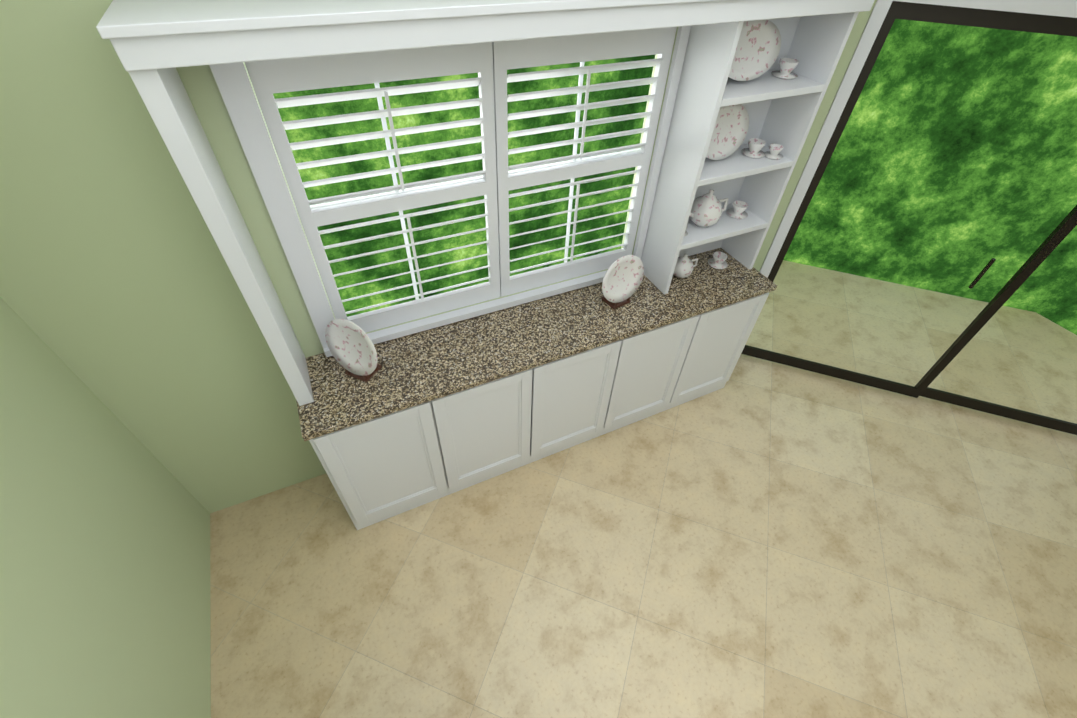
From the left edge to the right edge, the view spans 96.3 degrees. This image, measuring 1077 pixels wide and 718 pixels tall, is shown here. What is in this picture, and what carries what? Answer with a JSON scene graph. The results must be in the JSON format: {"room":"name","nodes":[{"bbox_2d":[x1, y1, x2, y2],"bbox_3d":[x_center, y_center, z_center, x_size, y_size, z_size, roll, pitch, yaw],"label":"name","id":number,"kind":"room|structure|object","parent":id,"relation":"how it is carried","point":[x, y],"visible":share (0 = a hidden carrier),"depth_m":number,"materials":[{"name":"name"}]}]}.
{"room":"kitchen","nodes":[
{"label":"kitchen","id":0,"kind":"room"},
{"bbox_2d":[0,297,210,717],"bbox_3d":[-1.440,0.503,1.175,0.035,2.740,1.790,-18,49,-19],"label":"wall","id":1,"kind":"structure","parent":0,"point":[105,610],"depth_m":1.67,"materials":[{"name":"green paint"}]},
{"bbox_2d":[0,0,677,512],"bbox_3d":[-0.265,-0.622,2.327,3.465,2.740,0.120,-18,49,-19],"label":"wall","id":2,"kind":"structure","parent":0,"point":[122,296],"depth_m":1.72,"materials":[{"name":"green paint"}]},
{"bbox_2d":[209,26,690,356],"bbox_3d":[-0.209,-0.757,2.158,1.785,1.284,0.141,-18,49,-19],"label":"window shutters","id":3,"kind":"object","parent":2,"relation":"in","point":[491,64],"depth_m":1.99,"materials":[{"name":"white wood"}]},
{"bbox_2d":[96,0,874,71],"bbox_3d":[0.125,-1.190,1.629,2.620,0.095,0.334,-18,49,-19],"label":"trim","id":4,"kind":"structure","parent":2,"relation":"attached to","point":[140,35],"depth_m":1.31,"materials":[{"name":"white wood"}]},
{"bbox_2d":[210,260,1076,717],"bbox_3d":[-0.145,1.893,1.830,11.000,0.060,11.100,-18,49,-19],"label":"floor","id":5,"kind":"structure","parent":0,"point":[758,538],"depth_m":2.60,"materials":[{"name":"tile"}]},
{"bbox_2d":[304,396,463,529],"bbox_3d":[-0.812,0.415,2.577,0.593,0.900,0.458,-18,49,-19],"label":"base cabinet","id":6,"kind":"object","parent":5,"relation":"on","point":[418,419],"depth_m":2.37,"materials":[{"name":"white wood"}]},
{"bbox_2d":[296,248,776,439],"bbox_3d":[0.112,-0.196,2.558,2.620,0.035,0.468,-18,49,-19],"label":"countertop","id":7,"kind":"structure","parent":6,"relation":"on","point":[416,368],"depth_m":2.42,"materials":[{"name":"brown stone"}]},
{"bbox_2d":[325,319,381,382],"bbox_3d":[-0.809,-0.053,2.139,0.280,0.308,0.114,20,48,16],"label":"decorative plate","id":8,"kind":"object","parent":7,"relation":"on","point":[351,347],"depth_m":2.13,"materials":[{"name":"white ceramic"}]},
{"bbox_2d":[128,12,858,405],"bbox_3d":[0.091,-0.714,2.135,2.590,1.293,0.298,-18,49,-19],"label":"built-in shelf","id":9,"kind":"object","parent":7,"relation":"on","point":[782,112],"visible":0.73,"depth_m":2.17,"materials":[{"name":"white wood"}]},
{"bbox_2d":[673,19,798,277],"bbox_3d":[0.970,-0.978,2.460,0.560,1.250,0.194,-18,49,-19],"label":"china dishes","id":10,"kind":"object","parent":9,"relation":"in","point":[757,51],"visible":0.83,"depth_m":2.35,"materials":[{"name":"white ceramic"}]},
{"bbox_2d":[601,255,643,308],"bbox_3d":[0.432,-0.425,2.571,0.286,0.288,0.112,-25,52,-24],"label":"decorative plate","id":11,"kind":"object","parent":7,"relation":"on","point":[624,276],"depth_m":2.56,"materials":[{"name":"white ceramic"}]},
{"bbox_2d":[448,364,547,488],"bbox_3d":[-0.368,0.275,2.733,0.641,0.900,0.458,-18,49,-19],"label":"base cabinet","id":12,"kind":"object","parent":5,"relation":"on","point":[498,425],"depth_m":2.56,"materials":[{"name":"white wood"}]},
{"bbox_2d":[544,336,635,457],"bbox_3d":[0.097,0.128,2.897,0.641,0.900,0.458,-18,49,-19],"label":"base cabinet","id":13,"kind":"object","parent":5,"relation":"on","point":[586,388],"depth_m":2.73,"materials":[{"name":"white wood"}]},
{"bbox_2d":[616,308,715,428],"bbox_3d":[0.563,-0.019,3.061,0.641,0.900,0.458,-18,49,-19],"label":"base cabinet","id":14,"kind":"object","parent":5,"relation":"on","point":[663,357],"depth_m":2.90,"materials":[{"name":"white wood"}]},
{"bbox_2d":[680,288,775,404],"bbox_3d":[1.004,-0.159,3.216,0.588,0.900,0.458,-18,49,-19],"label":"base cabinet","id":15,"kind":"object","parent":5,"relation":"on","point":[730,329],"depth_m":3.05,"materials":[{"name":"white wood"}]},
{"bbox_2d":[753,0,876,271],"bbox_3d":[2.809,-0.657,2.494,3.300,2.740,0.120,16,47,12],"label":"wall","id":16,"kind":"structure","parent":0,"point":[857,30],"depth_m":2.53,"materials":[{"name":"green paint"}]},
{"bbox_2d":[741,0,1076,434],"bbox_3d":[2.726,-0.512,2.657,2.648,2.299,0.112,16,47,12],"label":"door frame","id":17,"kind":"structure","parent":16,"relation":"attached to","point":[1056,17],"depth_m":2.56,"materials":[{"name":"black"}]},
{"label":"outside","id":18,"kind":"structure","parent":0,"visible":0},
{"bbox_2d":[273,19,1076,334],"bbox_3d":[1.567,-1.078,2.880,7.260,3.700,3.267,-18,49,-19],"label":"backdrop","id":19,"kind":"structure","parent":18,"point":[951,167],"depth_m":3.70,"materials":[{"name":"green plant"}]}
]}

